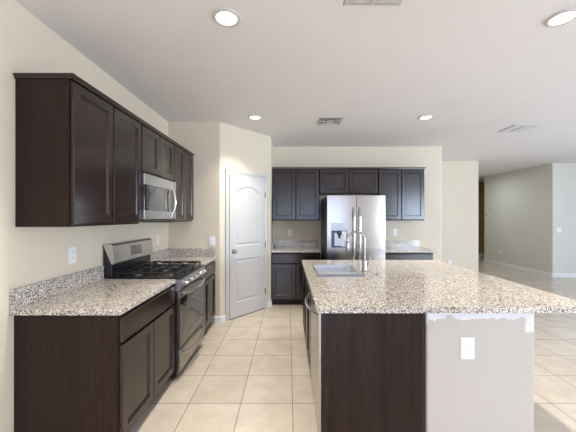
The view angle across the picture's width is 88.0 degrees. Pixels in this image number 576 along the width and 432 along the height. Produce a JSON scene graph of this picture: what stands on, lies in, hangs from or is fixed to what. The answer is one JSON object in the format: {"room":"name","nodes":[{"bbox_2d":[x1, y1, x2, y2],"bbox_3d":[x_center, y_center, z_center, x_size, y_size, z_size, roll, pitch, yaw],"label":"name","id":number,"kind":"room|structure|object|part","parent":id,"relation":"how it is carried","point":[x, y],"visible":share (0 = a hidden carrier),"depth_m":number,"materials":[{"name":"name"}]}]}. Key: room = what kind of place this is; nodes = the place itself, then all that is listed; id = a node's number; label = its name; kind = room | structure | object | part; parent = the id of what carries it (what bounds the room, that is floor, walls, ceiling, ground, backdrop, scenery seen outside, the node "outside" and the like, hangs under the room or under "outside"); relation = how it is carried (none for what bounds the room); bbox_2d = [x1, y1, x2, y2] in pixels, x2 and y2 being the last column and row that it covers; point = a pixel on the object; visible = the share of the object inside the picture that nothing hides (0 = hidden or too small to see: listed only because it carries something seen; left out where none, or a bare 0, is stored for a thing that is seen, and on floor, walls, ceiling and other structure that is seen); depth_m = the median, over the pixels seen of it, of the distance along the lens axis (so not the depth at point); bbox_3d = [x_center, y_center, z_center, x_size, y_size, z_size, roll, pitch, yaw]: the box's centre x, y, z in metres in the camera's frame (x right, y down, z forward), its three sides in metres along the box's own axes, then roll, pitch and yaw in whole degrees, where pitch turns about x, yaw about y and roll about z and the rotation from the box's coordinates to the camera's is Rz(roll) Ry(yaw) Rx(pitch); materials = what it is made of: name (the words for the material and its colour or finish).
{"room":"kitchen","nodes":[
{"label":"kitchen","id":0,"kind":"room"},
{"bbox_2d":[0,0,167,431],"bbox_3d":[-1.710,0.075,0.650,0.140,2.750,9.700,0,0,0],"label":"wall","id":1,"kind":"structure","parent":0,"point":[28,255],"depth_m":1.90,"materials":[{"name":"beige paint"}]},
{"bbox_2d":[10,266,103,309],"bbox_3d":[-1.629,0.486,2.188,0.020,0.117,0.872,0,0,0],"label":"backsplash","id":2,"kind":"structure","parent":1,"relation":"attached to","point":[28,294],"depth_m":2.05,"materials":[{"name":"stone"}]},
{"bbox_2d":[68,247,75,263],"bbox_3d":[-1.635,0.290,2.263,0.008,0.124,0.078,0,0,0],"label":"wall outlet","id":3,"kind":"object","parent":1,"relation":"attached to","point":[71,250],"visible":1,"depth_m":2.25,"materials":[{"name":"white plastic"}]},
{"bbox_2d":[13,73,142,226],"bbox_3d":[-1.459,-0.399,2.201,0.360,0.917,0.858,0,0,0],"label":"upper cabinet","id":4,"kind":"object","parent":1,"relation":"attached to","point":[78,149],"visible":1,"depth_m":1.80,"materials":[{"name":"brown wood"}]},
{"bbox_3d":[-1.300,-0.388,2.002,0.020,0.863,0.407,0,0,0],"label":"door","id":5,"kind":"part","parent":4,"relation":"part of","materials":[{"name":"brown wood"}]},
{"bbox_3d":[-1.300,-0.388,2.418,0.020,0.863,0.407,0,0,0],"label":"door","id":6,"kind":"part","parent":4,"relation":"part of","materials":[{"name":"brown wood"}]},
{"bbox_2d":[140,120,174,180],"bbox_3d":[-1.459,-0.626,3.005,0.360,0.462,0.749,0,0,0],"label":"upper cabinet","id":7,"kind":"object","parent":1,"relation":"attached to","point":[157,149],"visible":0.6,"depth_m":2.94,"materials":[{"name":"brown wood"}]},
{"bbox_3d":[-1.300,-0.615,2.819,0.020,0.408,0.362,0,0,0],"label":"door","id":8,"kind":"part","parent":7,"relation":"part of","materials":[{"name":"brown wood"}]},
{"bbox_2d":[141,173,176,221],"bbox_3d":[-1.421,-0.172,3.005,0.424,0.435,0.746,0,0,0],"label":"microwave","id":9,"kind":"object","parent":7,"relation":"attached to","point":[158,195],"visible":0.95,"depth_m":2.90,"materials":[{"name":"silver metal"}]},
{"bbox_3d":[-1.280,-0.176,3.005,0.022,0.230,0.746,0,0,0],"label":"door glass","id":10,"kind":"part","parent":9,"relation":"part of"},
{"bbox_3d":[-1.241,-0.172,3.232,0.064,0.356,0.021,0,0,0],"label":"handle","id":11,"kind":"part","parent":9,"relation":"part of","materials":[{"name":"silver metal"}]},
{"bbox_3d":[-1.300,-0.615,3.191,0.020,0.408,0.362,0,0,0],"label":"door","id":12,"kind":"part","parent":7,"relation":"part of","materials":[{"name":"brown wood"}]},
{"bbox_2d":[156,235,158,244],"bbox_3d":[-1.635,0.290,3.750,0.008,0.124,0.078,0,0,0],"label":"wall outlet","id":13,"kind":"object","parent":1,"relation":"attached to","point":[157,236],"visible":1,"depth_m":3.73,"materials":[{"name":"white plastic"}]},
{"bbox_2d":[151,248,168,261],"bbox_3d":[-1.629,0.486,3.727,0.020,0.117,0.662,0,0,0],"label":"backsplash","id":14,"kind":"structure","parent":1,"relation":"attached to","point":[162,254],"depth_m":3.78,"materials":[{"name":"stone"}]},
{"bbox_2d":[158,142,194,221],"bbox_3d":[-1.459,-0.399,3.729,0.360,0.917,0.697,0,0,0],"label":"upper cabinet","id":15,"kind":"object","parent":1,"relation":"attached to","point":[183,159],"visible":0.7,"depth_m":3.68,"materials":[{"name":"brown wood"}]},
{"bbox_3d":[-1.300,-0.388,3.556,0.020,0.863,0.336,0,0,0],"label":"door","id":16,"kind":"part","parent":15,"relation":"part of","materials":[{"name":"brown wood"}]},
{"bbox_3d":[-1.300,-0.388,3.902,0.020,0.863,0.336,0,0,0],"label":"door","id":17,"kind":"part","parent":15,"relation":"part of","materials":[{"name":"brown wood"}]},
{"bbox_2d":[168,122,272,322],"bbox_3d":[-0.958,0.075,4.790,1.364,2.750,1.420,0,0,0],"label":"wall","id":18,"kind":"structure","parent":0,"point":[217,147],"depth_m":4.08,"materials":[{"name":"beige paint"}]},
{"bbox_2d":[169,248,215,256],"bbox_3d":[-1.313,0.486,4.069,0.652,0.117,0.020,0,0,0],"label":"backsplash","id":19,"kind":"structure","parent":18,"relation":"attached to","point":[173,252],"depth_m":4.06,"materials":[{"name":"stone"}]},
{"bbox_2d":[209,237,214,245],"bbox_3d":[-1.040,0.330,4.075,0.090,0.124,0.009,0,0,0],"label":"light switch","id":20,"kind":"object","parent":18,"relation":"attached to","point":[211,239],"visible":1,"depth_m":4.07,"materials":[{"name":"white plastic"}]},
{"bbox_2d":[215,315,225,322],"bbox_3d":[-0.935,1.403,4.104,0.067,0.095,0.141,0,0,41],"label":"baseboard","id":21,"kind":"structure","parent":18,"relation":"attached to","point":[223,317],"depth_m":4.07,"materials":[{"name":"white paint"}]},
{"bbox_2d":[225,169,267,320],"bbox_3d":[-0.574,0.390,4.433,0.078,2.120,0.830,0,0,41],"label":"door","id":22,"kind":"structure","parent":18,"relation":"in","point":[246,198],"depth_m":4.41,"materials":[{"name":"white paint"}]},
{"bbox_2d":[15,0,575,181],"bbox_3d":[4.000,-1.350,3.450,11.600,0.100,15.700,0,0,0],"label":"ceiling","id":23,"kind":"structure","parent":0,"point":[481,68],"depth_m":2.56,"materials":[{"name":"paint"}]},
{"bbox_2d":[212,7,240,26],"bbox_3d":[-0.400,-1.293,1.940,0.188,0.012,0.188,0,0,0],"label":"recessed light","id":24,"kind":"object","parent":23,"relation":"in","point":[223,16],"visible":1,"depth_m":1.93,"materials":[{"name":"white paint"}]},
{"bbox_2d":[248,115,261,119],"bbox_3d":[-0.430,-1.293,3.874,0.188,0.012,0.188,0,0,0],"label":"recessed light","id":25,"kind":"object","parent":23,"relation":"in","point":[253,117],"visible":1,"depth_m":3.87,"materials":[{"name":"white plastic"}]},
{"bbox_2d":[318,117,343,124],"bbox_3d":[0.575,-1.293,4.035,0.320,0.012,0.330,0,0,0],"label":"ceiling vent","id":26,"kind":"object","parent":23,"relation":"in","point":[322,120],"visible":1,"depth_m":4.01,"materials":[{"name":"white metal"}]},
{"bbox_2d":[343,0,402,5],"bbox_3d":[0.512,-1.293,1.724,0.355,0.012,0.207,0,0,0],"label":"ceiling vent","id":27,"kind":"object","parent":23,"relation":"in","point":[346,2],"visible":1,"depth_m":1.80,"materials":[{"name":"white metal"}]},
{"bbox_2d":[418,115,433,119],"bbox_3d":[1.790,-1.293,3.874,0.188,0.012,0.188,0,0,0],"label":"recessed light","id":28,"kind":"object","parent":23,"relation":"in","point":[423,117],"visible":1,"depth_m":3.87,"materials":[{"name":"white plastic"}]},
{"bbox_2d":[498,125,537,131],"bbox_3d":[3.360,-1.293,4.360,0.340,0.012,0.340,0,0,0],"label":"ceiling vent","id":29,"kind":"object","parent":23,"relation":"in","point":[515,128],"visible":1,"depth_m":4.36,"materials":[{"name":"white metal"}]},
{"bbox_2d":[544,7,575,26],"bbox_3d":[1.787,-1.293,1.940,0.188,0.012,0.188,0,0,0],"label":"recessed light","id":30,"kind":"object","parent":23,"relation":"in","point":[565,16],"visible":1,"depth_m":1.94,"materials":[{"name":"white plastic"}]},
{"bbox_2d":[129,256,575,431],"bbox_3d":[4.000,1.500,3.450,11.600,0.100,15.700,0,0,0],"label":"floor","id":31,"kind":"structure","parent":0,"point":[250,372],"depth_m":2.71,"materials":[{"name":"beige tile"}]},
{"bbox_2d":[14,285,174,431],"bbox_3d":[-1.315,1.016,2.203,0.649,0.869,0.844,0,0,0],"label":"base cabinet","id":32,"kind":"object","parent":31,"relation":"on","point":[73,373],"visible":0.97,"depth_m":1.78,"materials":[{"name":"brown wood"}]},
{"bbox_2d":[9,266,175,314],"bbox_3d":[-1.312,0.504,2.187,0.654,0.152,0.874,0,0,0],"label":"countertop","id":33,"kind":"structure","parent":32,"relation":"on","point":[85,292],"depth_m":1.99,"materials":[{"name":"stone"}]},
{"bbox_3d":[-1.000,1.056,1.993,0.020,0.571,0.410,0,0,0],"label":"door","id":34,"kind":"part","parent":32,"relation":"part of","materials":[{"name":"brown wood"}]},
{"bbox_3d":[-1.000,0.679,2.203,0.020,0.153,0.829,0,0,0],"label":"drawer","id":35,"kind":"part","parent":32,"relation":"part of","materials":[{"name":"brown wood"}]},
{"bbox_3d":[-1.000,1.056,2.412,0.020,0.571,0.410,0,0,0],"label":"door","id":36,"kind":"part","parent":32,"relation":"part of","materials":[{"name":"brown wood"}]},
{"bbox_2d":[104,238,206,378],"bbox_3d":[-1.258,0.846,3.010,0.745,1.208,0.758,0,0,0],"label":"gas range","id":37,"kind":"object","parent":31,"relation":"on","point":[131,259],"visible":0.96,"depth_m":2.84,"materials":[{"name":"silver metal"}]},
{"bbox_2d":[109,264,203,279],"bbox_3d":[-1.268,0.546,3.010,0.635,0.016,0.758,0,0,0],"label":"cooktop","id":38,"kind":"object","parent":37,"relation":"in","point":[187,273],"depth_m":2.76,"materials":[{"name":"black metal"}]},
{"bbox_3d":[-0.970,0.605,3.010,0.050,0.100,0.758,0,0,0],"label":"control panel","id":39,"kind":"part","parent":37,"relation":"part of","materials":[{"name":"metal"}]},
{"bbox_3d":[-0.970,1.275,3.010,0.029,0.200,0.746,0,0,0],"label":"warming drawer","id":40,"kind":"part","parent":37,"relation":"part of","materials":[{"name":"metal"}]},
{"bbox_2d":[177,275,204,348],"bbox_3d":[-0.934,0.912,3.010,0.099,0.505,0.746,0,0,0],"label":"oven","id":41,"kind":"object","parent":37,"relation":"in","point":[190,299],"depth_m":2.89,"materials":[{"name":"silver metal"}]},
{"bbox_3d":[-0.928,1.233,3.010,0.064,0.055,0.666,0,0,0],"label":"drawer handle","id":42,"kind":"part","parent":37,"relation":"part of","materials":[{"name":"silver metal"}]},
{"bbox_2d":[203,261,214,329],"bbox_3d":[-1.315,1.016,3.736,0.649,0.869,0.682,0,0,0],"label":"base cabinet","id":43,"kind":"object","parent":31,"relation":"on","point":[209,283],"visible":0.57,"depth_m":3.76,"materials":[{"name":"brown wood"}]},
{"bbox_2d":[151,248,215,265],"bbox_3d":[-1.312,0.504,3.737,0.654,0.152,0.682,0,0,0],"label":"countertop","id":44,"kind":"structure","parent":43,"relation":"on","point":[205,256],"depth_m":4.05,"materials":[{"name":"stone"}]},
{"bbox_3d":[-1.000,1.056,3.567,0.020,0.571,0.328,0,0,0],"label":"door","id":45,"kind":"part","parent":43,"relation":"part of","materials":[{"name":"brown wood"}]},
{"bbox_3d":[-1.000,0.679,3.736,0.020,0.153,0.667,0,0,0],"label":"drawer","id":46,"kind":"part","parent":43,"relation":"part of","materials":[{"name":"brown wood"}]},
{"bbox_3d":[-1.000,1.056,3.906,0.020,0.571,0.328,0,0,0],"label":"door","id":47,"kind":"part","parent":43,"relation":"part of","materials":[{"name":"brown wood"}]},
{"bbox_2d":[271,253,319,303],"bbox_3d":[0.128,1.016,5.177,0.799,0.869,0.644,0,0,0],"label":"base cabinet","id":48,"kind":"object","parent":31,"relation":"on","point":[286,268],"visible":0.62,"depth_m":4.86,"materials":[{"name":"brown wood"}]},
{"bbox_3d":[-0.070,1.056,4.865,0.387,0.571,0.020,0,0,0],"label":"door","id":49,"kind":"part","parent":48,"relation":"part of","materials":[{"name":"brown wood"}]},
{"bbox_2d":[271,240,320,252],"bbox_3d":[0.136,0.504,5.174,0.819,0.152,0.648,0,0,0],"label":"countertop","id":50,"kind":"structure","parent":48,"relation":"on","point":[277,246],"depth_m":5.33,"materials":[{"name":"stone"}]},
{"bbox_3d":[0.128,0.679,4.865,0.784,0.153,0.020,0,0,0],"label":"drawer","id":51,"kind":"part","parent":48,"relation":"part of","materials":[{"name":"brown wood"}]},
{"bbox_3d":[0.327,1.056,4.865,0.387,0.571,0.020,0,0,0],"label":"door","id":52,"kind":"part","parent":48,"relation":"part of","materials":[{"name":"brown wood"}]},
{"bbox_2d":[303,269,303,328],"bbox_3d":[0.502,1.016,3.577,0.634,0.869,0.285,0,0,0],"label":"base cabinet","id":53,"kind":"object","parent":31,"relation":"on","point":[303,269],"visible":0.16,"depth_m":3.65,"materials":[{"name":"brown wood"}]},
{"bbox_2d":[304,273,310,378],"bbox_3d":[0.502,1.016,2.943,0.634,0.869,0.979,0,0,0],"label":"base cabinet","id":54,"kind":"object","parent":31,"relation":"on","point":[307,313],"visible":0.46,"depth_m":2.87,"materials":[{"name":"brown wood"}]},
{"bbox_3d":[0.195,0.972,3.187,0.020,0.738,0.477,0,0,0],"label":"door","id":55,"kind":"part","parent":54,"relation":"part of","materials":[{"name":"brown wood"}]},
{"bbox_3d":[0.195,0.972,2.700,0.020,0.738,0.477,0,0,0],"label":"door","id":56,"kind":"part","parent":54,"relation":"part of","materials":[{"name":"brown wood"}]},
{"bbox_2d":[302,260,575,312],"bbox_3d":[1.031,0.562,2.788,1.718,0.035,1.985,0,0,0],"label":"countertop","id":57,"kind":"structure","parent":54,"relation":"on","point":[401,286],"depth_m":2.15,"materials":[{"name":"stone"}]},
{"bbox_2d":[313,265,365,276],"bbox_3d":[0.492,0.658,3.030,0.455,0.232,0.700,0,0,0],"label":"sink","id":58,"kind":"object","parent":57,"relation":"in","point":[321,270],"visible":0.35,"depth_m":3.35,"materials":[{"name":"metal"}]},
{"bbox_3d":[0.492,0.678,3.179,0.420,0.192,0.368,0,0,0],"label":"bowl","id":59,"kind":"part","parent":58,"relation":"part of","materials":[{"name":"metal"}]},
{"bbox_3d":[0.492,0.668,2.837,0.420,0.172,0.278,0,0,0],"label":"bowl","id":60,"kind":"part","parent":58,"relation":"part of","materials":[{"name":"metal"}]},
{"bbox_2d":[345,231,370,272],"bbox_3d":[0.691,0.339,2.928,0.258,0.411,0.064,0,0,0],"label":"faucet","id":61,"kind":"object","parent":57,"relation":"on","point":[365,264],"visible":1,"depth_m":2.92,"materials":[{"name":"silver metal"}]},
{"bbox_2d":[305,293,321,431],"bbox_3d":[0.451,1.014,2.152,0.658,0.864,0.596,0,0,0],"label":"dishwasher","id":62,"kind":"object","parent":31,"relation":"on","point":[316,318],"visible":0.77,"depth_m":1.95,"materials":[{"name":"silver metal"}]},
{"bbox_3d":[0.157,0.617,2.152,0.069,0.024,0.509,0,0,0],"label":"handle","id":63,"kind":"part","parent":62,"relation":"part of","materials":[{"name":"silver metal"}]},
{"bbox_3d":[0.199,0.970,2.152,0.025,0.771,0.596,0,0,0],"label":"door","id":64,"kind":"part","parent":62,"relation":"part of","materials":[{"name":"metal"}]},
{"bbox_2d":[321,195,384,259],"bbox_3d":[1.031,0.560,4.893,0.878,1.780,0.935,0,0,0],"label":"refrigerator","id":65,"kind":"object","parent":31,"relation":"on","point":[341,215],"visible":0.67,"depth_m":4.49,"materials":[{"name":"silver metal"}]},
{"bbox_3d":[0.774,0.147,4.493,0.235,0.115,0.010,0,0,0],"label":"dispenser panel","id":66,"kind":"part","parent":65,"relation":"part of","materials":[{"name":"silver metal"}]},
{"bbox_3d":[0.810,0.210,4.530,0.436,1.080,0.080,0,0,0],"label":"door","id":67,"kind":"part","parent":65,"relation":"part of","materials":[{"name":"metal"}]},
{"bbox_3d":[0.986,0.250,4.463,0.026,0.810,0.075,0,0,0],"label":"door handle","id":68,"kind":"part","parent":65,"relation":"part of","materials":[{"name":"silver metal"}]},
{"bbox_3d":[1.076,0.250,4.463,0.026,0.810,0.075,0,0,0],"label":"door handle","id":69,"kind":"part","parent":65,"relation":"part of","materials":[{"name":"silver metal"}]},
{"bbox_3d":[1.252,0.210,4.530,0.436,1.080,0.080,0,0,0],"label":"door","id":70,"kind":"part","parent":65,"relation":"part of","materials":[{"name":"metal"}]},
{"bbox_2d":[322,313,422,431],"bbox_3d":[0.520,1.016,1.839,0.620,0.869,0.018,0,0,0],"label":"end panel","id":71,"kind":"object","parent":31,"relation":"on","point":[372,363],"visible":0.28,"depth_m":1.83,"materials":[{"name":"brown wood"}]},
{"bbox_2d":[385,253,432,259],"bbox_3d":[1.978,1.016,5.177,0.794,0.869,0.644,0,0,0],"label":"base cabinet","id":72,"kind":"object","parent":31,"relation":"on","point":[388,256],"visible":0.09,"depth_m":4.86,"materials":[{"name":"brown wood"}]},
{"bbox_2d":[385,240,436,252],"bbox_3d":[1.992,0.504,5.174,0.855,0.152,0.648,0,0,0],"label":"countertop","id":73,"kind":"structure","parent":72,"relation":"on","point":[391,246],"depth_m":5.33,"materials":[{"name":"stone"}]},
{"bbox_2d":[273,147,441,260],"bbox_3d":[0.555,0.075,6.220,4.590,2.750,1.440,0,0,0],"label":"wall","id":74,"kind":"structure","parent":0,"point":[428,231],"depth_m":5.50,"materials":[{"name":"beige paint"}]},
{"bbox_2d":[272,167,319,219],"bbox_3d":[0.136,-0.399,5.316,0.815,0.917,0.365,0,0,0],"label":"upper cabinet","id":75,"kind":"object","parent":74,"relation":"attached to","point":[295,190],"visible":1,"depth_m":5.16,"materials":[{"name":"brown wood"}]},
{"bbox_3d":[-0.067,-0.388,5.155,0.395,0.863,0.020,0,0,0],"label":"door","id":76,"kind":"part","parent":75,"relation":"part of","materials":[{"name":"brown wood"}]},
{"bbox_3d":[0.339,-0.388,5.155,0.395,0.863,0.020,0,0,0],"label":"door","id":77,"kind":"part","parent":75,"relation":"part of","materials":[{"name":"brown wood"}]},
{"bbox_2d":[274,240,317,246],"bbox_3d":[0.136,0.486,5.489,0.819,0.117,0.020,0,0,0],"label":"backsplash","id":78,"kind":"structure","parent":74,"relation":"attached to","point":[277,243],"depth_m":5.48,"materials":[{"name":"stone"}]},
{"bbox_2d":[319,167,378,194],"bbox_3d":[1.054,-0.628,5.316,1.015,0.457,0.365,0,0,0],"label":"upper cabinet","id":79,"kind":"object","parent":74,"relation":"attached to","point":[332,180],"visible":0.96,"depth_m":5.16,"materials":[{"name":"brown wood"}]},
{"bbox_3d":[0.801,-0.618,5.155,0.495,0.403,0.020,0,0,0],"label":"door","id":80,"kind":"part","parent":79,"relation":"part of","materials":[{"name":"brown wood"}]},
{"bbox_3d":[1.306,-0.618,5.155,0.495,0.403,0.020,0,0,0],"label":"door","id":81,"kind":"part","parent":79,"relation":"part of","materials":[{"name":"brown wood"}]},
{"bbox_2d":[385,240,411,246],"bbox_3d":[1.923,0.486,5.489,0.715,0.117,0.020,0,0,0],"label":"backsplash","id":82,"kind":"structure","parent":74,"relation":"attached to","point":[388,243],"depth_m":5.48,"materials":[{"name":"stone"}]},
{"bbox_2d":[376,167,425,219],"bbox_3d":[1.973,-0.399,5.316,0.818,0.917,0.365,0,0,0],"label":"upper cabinet","id":83,"kind":"object","parent":74,"relation":"attached to","point":[402,188],"visible":0.81,"depth_m":5.16,"materials":[{"name":"brown wood"}]},
{"bbox_3d":[1.766,-0.388,5.155,0.387,0.863,0.020,0,0,0],"label":"door","id":84,"kind":"part","parent":83,"relation":"part of","materials":[{"name":"brown wood"}]},
{"bbox_3d":[2.163,-0.388,5.155,0.387,0.863,0.020,0,0,0],"label":"door","id":85,"kind":"part","parent":83,"relation":"part of","materials":[{"name":"brown wood"}]},
{"bbox_2d":[412,240,419,246],"bbox_3d":[2.350,0.486,5.489,0.139,0.117,0.020,0,0,0],"label":"backsplash","id":86,"kind":"structure","parent":74,"relation":"attached to","point":[415,243],"depth_m":5.48,"materials":[{"name":"stone"}]},
{"bbox_2d":[442,161,477,271],"bbox_3d":[3.643,0.075,8.960,1.585,2.750,4.080,0,0,0],"label":"wall","id":87,"kind":"structure","parent":0,"point":[459,178],"depth_m":6.92,"materials":[{"name":"beige paint"}]},
{"bbox_2d":[425,313,533,431],"bbox_3d":[1.185,1.016,2.775,0.665,0.869,1.890,0,0,0],"label":"wall","id":88,"kind":"structure","parent":0,"point":[492,391],"depth_m":1.83,"materials":[{"name":"paint"}]},
{"bbox_2d":[423,313,424,431],"bbox_3d":[0.841,1.016,1.860,0.021,0.869,0.020,0,0,0],"label":"trim","id":89,"kind":"structure","parent":88,"relation":"attached to","point":[423,313],"depth_m":1.85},
{"bbox_2d":[460,337,473,358],"bbox_3d":[1.100,0.805,1.825,0.085,0.135,0.008,0,0,0],"label":"wall outlet","id":90,"kind":"object","parent":88,"relation":"attached to","point":[466,343],"visible":1,"depth_m":1.82,"materials":[{"name":"white plastic"}]},
{"bbox_2d":[465,350,470,354],"bbox_3d":[1.100,0.827,1.823,0.034,0.030,0.003,0,0,0],"label":"receptacle","id":91,"kind":"object","parent":90,"relation":"attached to","point":[467,352],"depth_m":1.82,"materials":[{"name":"white plastic"}]},
{"bbox_2d":[478,182,483,253],"bbox_3d":[7.000,0.075,11.060,5.200,2.750,0.120,0,0,0],"label":"wall","id":92,"kind":"structure","parent":0,"point":[480,184],"depth_m":11.00,"materials":[{"name":"beige paint"}]},
{"bbox_2d":[484,163,575,272],"bbox_3d":[7.985,0.075,8.430,3.230,2.750,2.520,0,0,0],"label":"wall","id":93,"kind":"structure","parent":0,"point":[525,208],"depth_m":7.76,"materials":[{"name":"beige paint"}]},
{"bbox_2d":[483,259,552,276],"bbox_3d":[6.363,1.403,8.430,0.014,0.095,2.520,0,0,0],"label":"baseboard","id":94,"kind":"structure","parent":93,"relation":"attached to","point":[484,260],"depth_m":8.15,"materials":[{"name":"white paint"}]},
{"bbox_2d":[553,273,575,276],"bbox_3d":[7.985,1.403,7.163,3.230,0.095,0.014,0,0,0],"label":"baseboard","id":95,"kind":"structure","parent":93,"relation":"attached to","point":[554,274],"depth_m":7.16,"materials":[{"name":"white paint"}]}
]}

